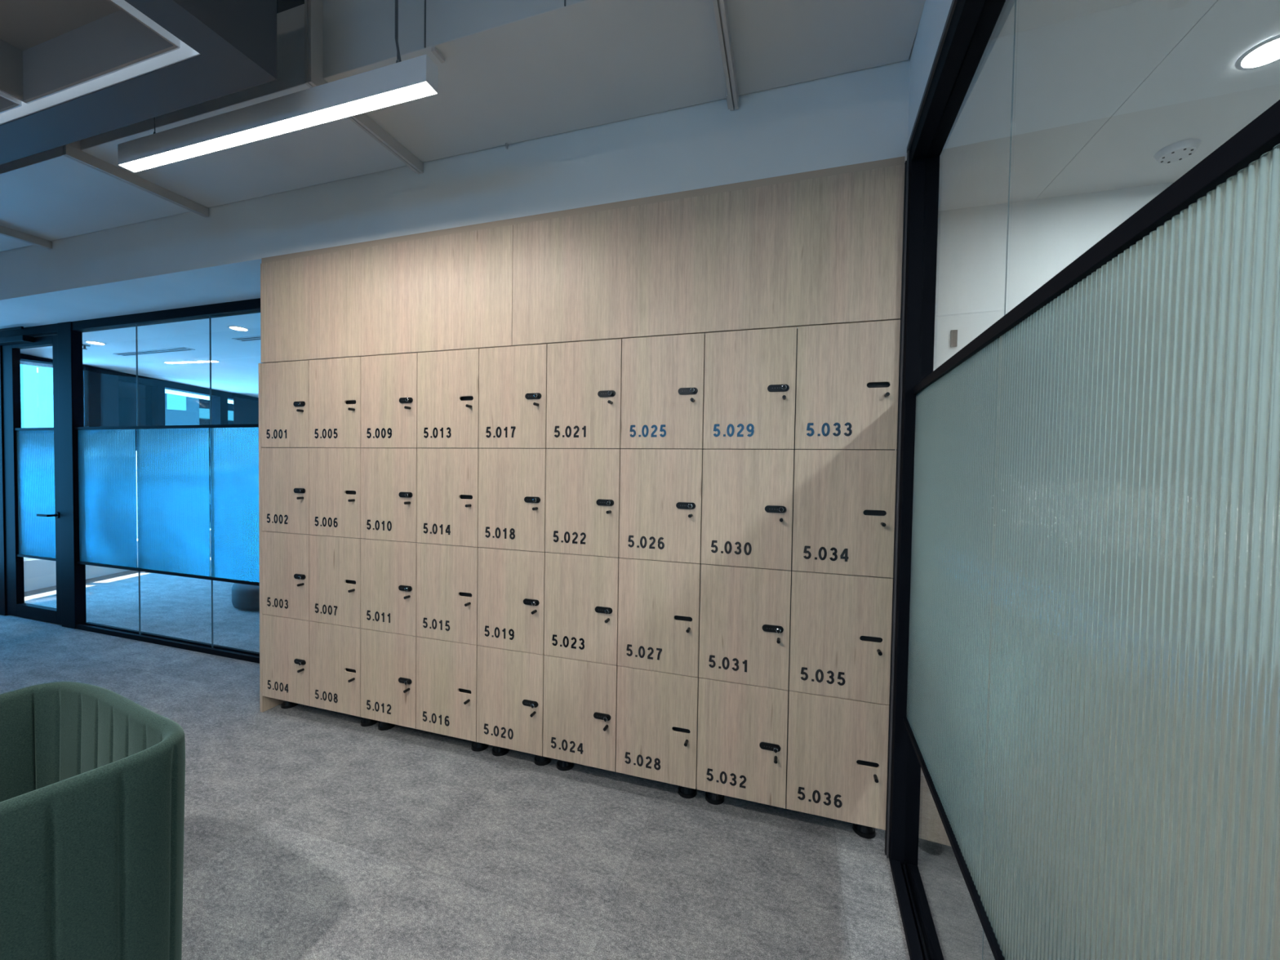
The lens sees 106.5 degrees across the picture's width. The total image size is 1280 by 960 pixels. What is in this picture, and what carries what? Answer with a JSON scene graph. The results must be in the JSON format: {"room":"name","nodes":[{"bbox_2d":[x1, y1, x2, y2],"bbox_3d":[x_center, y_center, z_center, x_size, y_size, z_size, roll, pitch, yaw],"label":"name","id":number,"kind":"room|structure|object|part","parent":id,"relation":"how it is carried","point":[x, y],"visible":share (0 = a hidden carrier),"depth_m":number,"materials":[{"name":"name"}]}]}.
{"room":"office locker area","nodes":[
{"label":"office locker area","id":0,"kind":"room"},
{"bbox_2d":[20,353,233,479],"bbox_3d":[-6.328,-0.511,3.925,0.160,3.350,10.500,1,1,-1],"label":"wall","id":1,"kind":"structure","parent":0,"point":[220,398],"depth_m":6.22,"materials":[{"name":"white paint"}]},
{"bbox_2d":[82,365,120,426],"bbox_3d":[-6.238,-0.822,5.540,0.058,0.928,0.370,1,1,-1],"label":"roller blind","id":2,"kind":"object","parent":1,"relation":"attached to","point":[100,386],"visible":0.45,"depth_m":5.52,"materials":[{"name":"black"}]},
{"bbox_2d":[23,531,210,579],"bbox_3d":[-6.261,0.930,4.014,0.022,0.206,10.400,1,1,-1],"label":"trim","id":3,"kind":"structure","parent":1,"relation":"attached to","point":[33,567],"depth_m":4.98,"materials":[{"name":"white paint"}]},
{"bbox_2d":[24,545,210,591],"bbox_3d":[-6.268,1.098,4.018,0.012,0.130,10.400,1,1,-1],"label":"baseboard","id":4,"kind":"structure","parent":1,"relation":"attached to","point":[41,582],"depth_m":5.12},
{"bbox_2d":[36,367,233,404],"bbox_3d":[-6.836,-1.313,4.247,0.870,0.120,12.000,1,1,-1],"label":"light","id":5,"kind":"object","parent":1,"relation":"attached to","point":[166,391],"depth_m":7.52,"materials":[{"name":"white plastic"}]},
{"bbox_2d":[118,380,151,446],"bbox_3d":[-6.367,-0.232,6.003,0.006,1.976,0.480,1,1,-1],"label":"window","id":6,"kind":"structure","parent":1,"relation":"in","point":[126,390],"depth_m":6.00,"materials":[{"name":"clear glass"}]},
{"bbox_2d":[231,393,258,424],"bbox_3d":[-6.274,-0.882,7.874,0.058,0.928,0.990,1,1,-1],"label":"roller blind","id":7,"kind":"object","parent":1,"relation":"attached to","point":[246,408],"visible":0.21,"depth_m":7.59,"materials":[{"name":"black"}]},
{"bbox_2d":[20,312,261,397],"bbox_3d":[-3.936,-1.336,6.166,6.413,0.120,4.600,1,2,17],"label":"ceiling","id":8,"kind":"structure","parent":0,"point":[236,371],"depth_m":4.70,"materials":[{"name":"white paint"}]},
{"bbox_2d":[82,344,90,349],"bbox_3d":[-5.142,-1.230,4.426,0.070,0.040,0.070,1,2,17],"label":"sprinkler","id":9,"kind":"object","parent":8,"relation":"attached to","point":[83,345],"visible":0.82,"depth_m":4.42,"materials":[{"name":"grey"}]},
{"bbox_2d":[84,340,106,345],"bbox_3d":[-4.933,-1.241,4.330,0.134,0.005,0.134,1,2,17],"label":"recessed light","id":10,"kind":"object","parent":8,"relation":"in","point":[86,341],"visible":1,"depth_m":4.32,"materials":[{"name":"white plastic"}]},
{"bbox_2d":[112,346,195,355],"bbox_3d":[-4.739,-1.247,4.652,1.050,0.006,0.090,1,2,17],"label":"ceiling vent","id":11,"kind":"object","parent":8,"relation":"in","point":[175,349],"visible":1,"depth_m":4.64,"materials":[{"name":"grey metal"}]},
{"bbox_2d":[164,360,217,364],"bbox_3d":[-4.794,-1.259,5.106,0.680,0.006,0.061,1,1,11],"label":"recessed light","id":12,"kind":"object","parent":8,"relation":"in","point":[212,361],"visible":1,"depth_m":5.09,"materials":[{"name":"white plastic"}]},
{"bbox_3d":[-4.794,-1.260,5.106,0.680,0.004,0.060,1,1,11],"label":"strip frame","id":13,"kind":"part","parent":12,"relation":"part of","materials":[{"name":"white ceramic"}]},
{"bbox_2d":[227,325,249,331],"bbox_3d":[-3.182,-1.200,3.789,0.134,0.005,0.134,1,2,17],"label":"recessed light","id":14,"kind":"object","parent":8,"relation":"in","point":[233,327],"visible":1,"depth_m":3.78,"materials":[{"name":"white plastic"}]},
{"bbox_2d":[231,335,260,341],"bbox_3d":[-2.996,-1.203,3.993,1.030,0.006,0.090,1,2,17],"label":"ceiling vent","id":15,"kind":"object","parent":8,"relation":"in","point":[250,338],"visible":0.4,"depth_m":4.10,"materials":[{"name":"grey metal"}]},
{"bbox_2d":[278,0,304,13],"bbox_3d":[-1.187,-2.163,3.204,14.850,0.150,12.200,1,2,17],"label":"ceiling","id":16,"kind":"structure","parent":0,"point":[283,5],"depth_m":2.08,"materials":[{"name":"grey paint"}]},
{"bbox_2d":[0,0,276,164],"bbox_3d":[-3.588,-1.655,1.440,4.825,0.850,1.430,1,2,17],"label":"raft","id":17,"kind":"object","parent":16,"relation":"hanging from","point":[71,71],"visible":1,"depth_m":1.42,"materials":[{"name":"grey paint"}]},
{"bbox_2d":[117,0,438,172],"bbox_3d":[-1.310,-1.625,1.644,1.444,0.850,0.050,1,2,17],"label":"pendant light","id":18,"kind":"object","parent":16,"relation":"hanging from","point":[401,82],"visible":0.96,"depth_m":1.59,"materials":[{"name":"white metal"}]},
{"bbox_2d":[120,81,436,172],"bbox_3d":[-1.317,-1.204,1.655,1.440,0.005,0.046,1,2,17],"label":"diffuser","id":19,"kind":"object","parent":18,"relation":"attached to","point":[397,92],"depth_m":1.61,"materials":[{"name":"white plastic"}]},
{"bbox_3d":[-0.739,-1.650,1.467,0.028,0.773,0.008,1,2,17],"label":"power cord","id":20,"kind":"part","parent":18,"relation":"part of","materials":[{"name":"grey plastic"}]},
{"bbox_2d":[0,0,925,251],"bbox_3d":[-2.604,-1.777,2.430,7.215,0.627,0.552,1,2,17],"label":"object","id":21,"kind":"structure","parent":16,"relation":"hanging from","point":[510,71],"depth_m":1.75,"materials":[{"name":"paint"}]},
{"bbox_3d":[-1.421,-1.914,1.869,0.009,0.288,0.009,2,2,40],"label":"hanger rod","id":22,"kind":"part","parent":21,"relation":"part of","materials":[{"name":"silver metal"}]},
{"bbox_2d":[0,55,910,328],"bbox_3d":[-2.632,-1.655,3.040,7.732,0.903,0.588,1,2,17],"label":"wall","id":23,"kind":"structure","parent":0,"point":[190,259],"depth_m":2.17,"materials":[{"name":"white paint"}]},
{"bbox_2d":[0,297,260,663],"bbox_3d":[-4.023,-0.017,3.690,4.460,2.447,0.077,1,2,17],"label":"glass partition","id":24,"kind":"structure","parent":23,"relation":"in","point":[98,464],"depth_m":3.58,"materials":[{"name":"glass"}]},
{"bbox_2d":[20,356,39,427],"bbox_3d":[-6.225,-0.785,4.681,0.058,0.898,0.522,1,1,-1],"label":"window","id":25,"kind":"structure","parent":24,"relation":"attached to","point":[28,366],"depth_m":4.87,"materials":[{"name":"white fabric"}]},
{"bbox_2d":[0,326,62,624],"bbox_3d":[-5.073,-0.035,3.966,0.810,2.415,0.125,1,2,17],"label":"door","id":26,"kind":"structure","parent":24,"relation":"attached to","point":[31,455],"depth_m":4.03,"materials":[{"name":"blue glass"}]},
{"bbox_3d":[-5.190,-1.234,3.920,0.440,0.020,0.014,1,2,17],"label":"closer arm","id":27,"kind":"part","parent":26,"relation":"part of","materials":[{"name":"black metal"}]},
{"bbox_3d":[-5.013,-1.142,3.966,0.575,0.070,0.046,1,2,17],"label":"rail","id":28,"kind":"part","parent":26,"relation":"part of","materials":[{"name":"black metal"}]},
{"bbox_3d":[-5.026,-0.424,3.981,0.575,0.020,0.026,1,2,17],"label":"rail","id":29,"kind":"part","parent":26,"relation":"part of","materials":[{"name":"black metal"}]},
{"bbox_3d":[-5.043,0.649,4.008,0.575,0.018,0.026,1,2,17],"label":"rail","id":30,"kind":"part","parent":26,"relation":"part of","materials":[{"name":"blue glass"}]},
{"bbox_3d":[-5.049,1.120,4.024,0.575,0.105,0.046,1,2,17],"label":"rail","id":31,"kind":"part","parent":26,"relation":"part of","materials":[{"name":"black metal"}]},
{"bbox_3d":[-4.801,0.284,3.873,0.149,0.018,0.064,1,2,17],"label":"handle","id":32,"kind":"part","parent":26,"relation":"part of","materials":[{"name":"black metal"}]},
{"bbox_3d":[-4.584,-0.030,3.857,0.180,2.447,0.065,1,2,17],"label":"post","id":33,"kind":"part","parent":24,"relation":"part of","materials":[{"name":"black metal"}]},
{"bbox_3d":[-4.004,-1.207,3.661,4.460,0.067,0.070,1,2,17],"label":"head frame","id":34,"kind":"part","parent":24,"relation":"part of","materials":[{"name":"black metal"}]},
{"bbox_3d":[-3.191,-0.381,3.416,2.725,0.020,0.030,1,2,17],"label":"rail","id":35,"kind":"part","parent":24,"relation":"part of","materials":[{"name":"black metal"}]},
{"bbox_3d":[-3.208,0.693,3.443,2.725,0.018,0.030,1,2,17],"label":"rail","id":36,"kind":"part","parent":24,"relation":"part of","materials":[{"name":"black metal"}]},
{"bbox_2d":[261,155,905,263],"bbox_3d":[-0.495,-1.135,2.282,3.062,0.030,0.394,1,2,17],"label":"trim","id":37,"kind":"structure","parent":23,"relation":"attached to","point":[900,160],"depth_m":1.95,"materials":[{"name":"beige wood"}]},
{"bbox_2d":[0,554,995,959],"bbox_3d":[-1.551,1.303,3.388,15.500,0.100,12.200,1,2,17],"label":"floor","id":38,"kind":"structure","parent":0,"point":[310,833],"depth_m":1.72,"materials":[{"name":"grey carpet"}]},
{"bbox_2d":[0,681,185,959],"bbox_3d":[-1.441,0.936,0.920,0.679,0.763,0.712,2,2,30],"label":"tub chair","id":39,"kind":"object","parent":38,"relation":"on","point":[92,779],"visible":1,"depth_m":0.97,"materials":[{"name":"green fabric"}]},
{"bbox_2d":[231,582,259,610],"bbox_3d":[-3.492,1.076,4.780,0.900,0.222,0.900,1,2,17],"label":"ottoman","id":40,"kind":"object","parent":38,"relation":"on","point":[244,597],"visible":0.21,"depth_m":4.35,"materials":[{"name":"black fabric"}]},
{"bbox_2d":[257,356,377,726],"bbox_3d":[-1.662,0.324,2.683,0.698,1.890,0.484,1,2,17],"label":"lockers","id":41,"kind":"object","parent":38,"relation":"on","point":[309,411],"visible":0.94,"depth_m":2.47,"materials":[{"name":"beige wood"}]},
{"bbox_3d":[-1.986,0.316,2.785,0.018,1.890,0.430,1,2,17],"label":"panel","id":42,"kind":"part","parent":41,"relation":"part of","materials":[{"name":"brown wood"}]},
{"bbox_3d":[-1.872,0.055,2.524,0.337,0.447,0.008,1,2,17],"label":"door","id":43,"kind":"part","parent":41,"relation":"part of","materials":[{"name":"brown wood"}]},
{"bbox_3d":[-1.865,-0.395,2.513,0.337,0.447,0.008,1,2,17],"label":"door","id":44,"kind":"part","parent":41,"relation":"part of","materials":[{"name":"brown wood"}]},
{"bbox_3d":[-1.879,0.504,2.535,0.337,0.447,0.008,1,2,17],"label":"door","id":45,"kind":"part","parent":41,"relation":"part of","materials":[{"name":"brown wood"}]},
{"bbox_3d":[-1.886,0.954,2.547,0.337,0.447,0.008,1,2,17],"label":"door","id":46,"kind":"part","parent":41,"relation":"part of","materials":[{"name":"brown wood"}]},
{"bbox_3d":[-1.540,-0.388,2.412,0.337,0.447,0.008,1,2,17],"label":"door","id":47,"kind":"part","parent":41,"relation":"part of","materials":[{"name":"brown wood"}]},
{"bbox_3d":[-1.561,0.962,2.446,0.337,0.447,0.008,1,2,17],"label":"door","id":48,"kind":"part","parent":41,"relation":"part of","materials":[{"name":"brown wood"}]},
{"bbox_3d":[-1.554,0.512,2.435,0.337,0.447,0.008,1,2,17],"label":"door","id":49,"kind":"part","parent":41,"relation":"part of","materials":[{"name":"brown wood"}]},
{"bbox_3d":[-1.547,0.062,2.424,0.337,0.447,0.008,1,2,17],"label":"door","id":50,"kind":"part","parent":41,"relation":"part of","materials":[{"name":"brown wood"}]},
{"bbox_2d":[260,224,513,363],"bbox_3d":[-1.288,-0.871,2.329,1.530,0.524,0.018,1,2,17],"label":"oak panel","id":51,"kind":"object","parent":41,"relation":"on","point":[454,291],"visible":1,"depth_m":2.29,"materials":[{"name":"laminate"}]},
{"bbox_2d":[360,348,488,751],"bbox_3d":[-1.002,0.340,2.479,0.678,1.889,0.484,1,2,17],"label":"lockers","id":52,"kind":"object","parent":38,"relation":"on","point":[420,411],"visible":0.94,"depth_m":2.27,"materials":[{"name":"beige wood"}]},
{"bbox_3d":[-1.236,0.970,2.346,0.337,0.447,0.008,1,2,17],"label":"door","id":53,"kind":"part","parent":52,"relation":"part of","materials":[{"name":"brown wood"}]},
{"bbox_3d":[-1.229,0.520,2.334,0.337,0.447,0.008,1,2,17],"label":"door","id":54,"kind":"part","parent":52,"relation":"part of","materials":[{"name":"brown wood"}]},
{"bbox_3d":[-1.222,0.070,2.323,0.337,0.447,0.008,1,2,17],"label":"door","id":55,"kind":"part","parent":52,"relation":"part of","materials":[{"name":"brown wood"}]},
{"bbox_3d":[-1.215,-0.380,2.312,0.337,0.447,0.008,1,2,17],"label":"door","id":56,"kind":"part","parent":52,"relation":"part of","materials":[{"name":"brown wood"}]},
{"bbox_3d":[-0.911,0.977,2.245,0.337,0.447,0.008,1,2,17],"label":"door","id":57,"kind":"part","parent":52,"relation":"part of","materials":[{"name":"brown wood"}]},
{"bbox_3d":[-0.904,0.527,2.234,0.337,0.447,0.008,1,2,17],"label":"door","id":58,"kind":"part","parent":52,"relation":"part of","materials":[{"name":"brown wood"}]},
{"bbox_3d":[-0.897,0.077,2.223,0.337,0.447,0.008,1,2,17],"label":"door","id":59,"kind":"part","parent":52,"relation":"part of","materials":[{"name":"brown wood"}]},
{"bbox_3d":[-0.890,-0.372,2.211,0.337,0.447,0.008,1,2,17],"label":"door","id":60,"kind":"part","parent":52,"relation":"part of","materials":[{"name":"brown wood"}]},
{"bbox_2d":[476,343,551,765],"bbox_3d":[-0.514,0.351,2.329,0.337,1.889,0.484,1,2,17],"label":"lockers","id":61,"kind":"object","parent":38,"relation":"on","point":[513,380],"visible":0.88,"depth_m":2.12,"materials":[{"name":"beige wood"}]},
{"bbox_3d":[-0.586,0.985,2.145,0.337,0.447,0.008,1,2,17],"label":"door","id":62,"kind":"part","parent":61,"relation":"part of","materials":[{"name":"brown wood"}]},
{"bbox_3d":[-0.579,0.535,2.134,0.337,0.447,0.008,1,2,17],"label":"door","id":63,"kind":"part","parent":61,"relation":"part of","materials":[{"name":"brown wood"}]},
{"bbox_3d":[-0.572,0.085,2.122,0.337,0.447,0.008,1,2,17],"label":"door","id":64,"kind":"part","parent":61,"relation":"part of","materials":[{"name":"brown wood"}]},
{"bbox_3d":[-0.565,-0.365,2.111,0.337,0.447,0.008,1,2,17],"label":"door","id":65,"kind":"part","parent":61,"relation":"part of","materials":[{"name":"brown wood"}]},
{"bbox_2d":[542,333,705,798],"bbox_3d":[-0.026,0.363,2.178,0.678,1.889,0.484,1,2,17],"label":"lockers","id":66,"kind":"object","parent":38,"relation":"on","point":[624,417],"visible":0.97,"depth_m":1.97,"materials":[{"name":"beige wood"}]},
{"bbox_3d":[-0.260,0.992,2.045,0.337,0.447,0.008,1,2,17],"label":"door","id":67,"kind":"part","parent":66,"relation":"part of","materials":[{"name":"brown wood"}]},
{"bbox_3d":[-0.253,0.543,2.033,0.337,0.447,0.008,1,2,17],"label":"door","id":68,"kind":"part","parent":66,"relation":"part of","materials":[{"name":"brown wood"}]},
{"bbox_3d":[-0.246,0.093,2.022,0.337,0.447,0.008,1,2,17],"label":"door","id":69,"kind":"part","parent":66,"relation":"part of","materials":[{"name":"brown wood"}]},
{"bbox_3d":[-0.239,-0.357,2.010,0.337,0.447,0.008,1,2,17],"label":"door","id":70,"kind":"part","parent":66,"relation":"part of","materials":[{"name":"brown wood"}]},
{"bbox_3d":[0.065,1.000,1.944,0.337,0.447,0.008,1,2,17],"label":"door","id":71,"kind":"part","parent":66,"relation":"part of","materials":[{"name":"brown wood"}]},
{"bbox_3d":[0.072,0.550,1.933,0.337,0.447,0.008,1,2,17],"label":"door","id":72,"kind":"part","parent":66,"relation":"part of","materials":[{"name":"brown wood"}]},
{"bbox_3d":[0.079,0.101,1.921,0.337,0.447,0.008,1,2,17],"label":"door","id":73,"kind":"part","parent":66,"relation":"part of","materials":[{"name":"brown wood"}]},
{"bbox_3d":[0.086,-0.349,1.910,0.337,0.447,0.008,1,2,17],"label":"door","id":74,"kind":"part","parent":66,"relation":"part of","materials":[{"name":"brown wood"}]},
{"bbox_2d":[696,320,900,839],"bbox_3d":[0.624,0.378,1.977,0.678,1.889,0.484,1,2,17],"label":"lockers","id":75,"kind":"object","parent":38,"relation":"on","point":[801,423],"visible":1,"depth_m":1.76,"materials":[{"name":"beige wood"}]},
{"bbox_2d":[511,164,905,346],"bbox_3d":[0.175,-0.837,1.877,1.530,0.524,0.018,1,2,17],"label":"oak panel","id":76,"kind":"object","parent":75,"relation":"on","point":[825,250],"visible":1,"depth_m":1.83,"materials":[{"name":"laminate"}]},
{"bbox_3d":[0.390,1.008,1.844,0.337,0.447,0.008,1,2,17],"label":"door","id":77,"kind":"part","parent":75,"relation":"part of","materials":[{"name":"brown wood"}]},
{"bbox_3d":[0.397,0.558,1.832,0.337,0.447,0.008,1,2,17],"label":"door","id":78,"kind":"part","parent":75,"relation":"part of","materials":[{"name":"brown wood"}]},
{"bbox_3d":[0.404,0.108,1.821,0.337,0.447,0.008,1,2,17],"label":"door","id":79,"kind":"part","parent":75,"relation":"part of","materials":[{"name":"brown wood"}]},
{"bbox_3d":[0.411,-0.342,1.809,0.337,0.447,0.008,1,2,17],"label":"door","id":80,"kind":"part","parent":75,"relation":"part of","materials":[{"name":"brown wood"}]},
{"bbox_3d":[0.508,1.009,1.789,0.018,0.018,0.017,1,2,17],"label":"lock knob","id":81,"kind":"part","parent":75,"relation":"part of","materials":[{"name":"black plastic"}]},
{"bbox_3d":[0.715,1.015,1.743,0.337,0.447,0.008,1,2,17],"label":"door","id":82,"kind":"part","parent":75,"relation":"part of","materials":[{"name":"brown wood"}]},
{"bbox_3d":[0.722,0.566,1.732,0.337,0.447,0.008,1,2,17],"label":"door","id":83,"kind":"part","parent":75,"relation":"part of","materials":[{"name":"brown wood"}]},
{"bbox_3d":[0.729,0.116,1.720,0.337,0.447,0.008,1,2,17],"label":"door","id":84,"kind":"part","parent":75,"relation":"part of","materials":[{"name":"brown wood"}]},
{"bbox_3d":[0.736,-0.334,1.709,0.337,0.447,0.008,1,2,17],"label":"door","id":85,"kind":"part","parent":75,"relation":"part of","materials":[{"name":"brown wood"}]},
{"bbox_2d":[907,0,952,143],"bbox_3d":[0.159,-1.528,-0.725,0.104,0.878,4.962,1,2,19],"label":"wall","id":86,"kind":"structure","parent":0,"point":[935,13],"depth_m":1.42,"materials":[{"name":"white paint"}]},
{"bbox_2d":[884,160,906,854],"bbox_3d":[0.898,0.119,1.677,0.008,2.430,0.016,1,2,17],"label":"trim","id":87,"kind":"structure","parent":86,"relation":"attached to","point":[905,163],"depth_m":1.67,"materials":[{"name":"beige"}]},
{"bbox_2d":[886,0,1279,959],"bbox_3d":[0.129,0.146,-0.661,0.090,2.472,4.900,1,2,19],"label":"glass partition","id":88,"kind":"structure","parent":86,"relation":"in","point":[1085,698],"depth_m":0.58,"materials":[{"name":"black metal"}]},
{"bbox_3d":[0.931,0.103,1.627,0.083,2.466,0.050,1,2,19],"label":"post","id":89,"kind":"part","parent":88,"relation":"part of","materials":[{"name":"black metal"}]},
{"bbox_3d":[0.109,0.859,-0.666,0.024,0.017,4.850,1,2,19],"label":"rail","id":90,"kind":"part","parent":88,"relation":"part of","materials":[{"name":"black metal"}]},
{"bbox_3d":[0.143,-1.048,-0.716,0.083,0.070,4.850,1,2,19],"label":"head frame","id":91,"kind":"part","parent":88,"relation":"part of","materials":[{"name":"black metal"}]},
{"bbox_3d":[0.126,-0.252,-0.694,0.024,0.026,4.850,1,2,19],"label":"rail","id":92,"kind":"part","parent":88,"relation":"part of","materials":[{"name":"black metal"}]},
{"bbox_2d":[920,182,1173,776],"bbox_3d":[3.504,-0.295,1.501,4.800,3.350,0.155,1,2,17],"label":"wall","id":93,"kind":"structure","parent":0,"point":[1046,236],"depth_m":2.01,"materials":[{"name":"white paint"}]},
{"bbox_2d":[950,329,957,346],"bbox_3d":[1.360,-0.614,2.070,0.024,0.072,0.010,1,2,17],"label":"wall switch","id":94,"kind":"object","parent":93,"relation":"attached to","point":[953,340],"visible":1,"depth_m":2.07,"materials":[{"name":"grey plastic"}]},
{"bbox_2d":[937,0,1279,211],"bbox_3d":[2.007,-1.140,-1.037,3.400,0.120,5.545,1,2,17],"label":"ceiling","id":95,"kind":"structure","parent":0,"point":[1100,87],"depth_m":1.43,"materials":[{"name":"white paint"}]},
{"bbox_2d":[1154,138,1201,164],"bbox_3d":[1.868,-1.138,1.663,0.110,0.024,0.110,1,2,17],"label":"smoke detector","id":96,"kind":"object","parent":95,"relation":"attached to","point":[1177,151],"visible":1,"depth_m":1.65,"materials":[{"name":"white plastic"}]},
{"bbox_2d":[1235,34,1279,70],"bbox_3d":[1.679,-1.140,1.271,0.122,0.005,0.122,1,2,17],"label":"recessed light","id":97,"kind":"object","parent":95,"relation":"in","point":[1267,52],"visible":1,"depth_m":1.28,"materials":[{"name":"white plastic"}]},
{"label":"outside","id":98,"kind":"structure","parent":0,"visible":0},
{"bbox_2d":[164,393,199,425],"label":"window","id":99,"kind":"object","parent":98,"point":[180,410],"visible":0.03,"depth_m":34.57,"materials":[{"name":"grey"}]},
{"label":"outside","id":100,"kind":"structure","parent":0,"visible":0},
{"bbox_2d":[36,373,233,528],"bbox_3d":[-53.658,-10.870,54.550,14.000,60.000,26.000,2,2,32],"label":"apartment building","id":101,"kind":"structure","parent":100,"point":[204,405],"depth_m":52.81,"materials":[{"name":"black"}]},
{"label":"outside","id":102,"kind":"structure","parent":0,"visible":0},
{"bbox_2d":[136,450,137,538],"bbox_3d":[-7.386,1.867,7.172,0.285,6.398,0.285,1,2,17],"label":"column","id":103,"kind":"structure","parent":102,"point":[136,451],"depth_m":6.99,"materials":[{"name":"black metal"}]}
]}

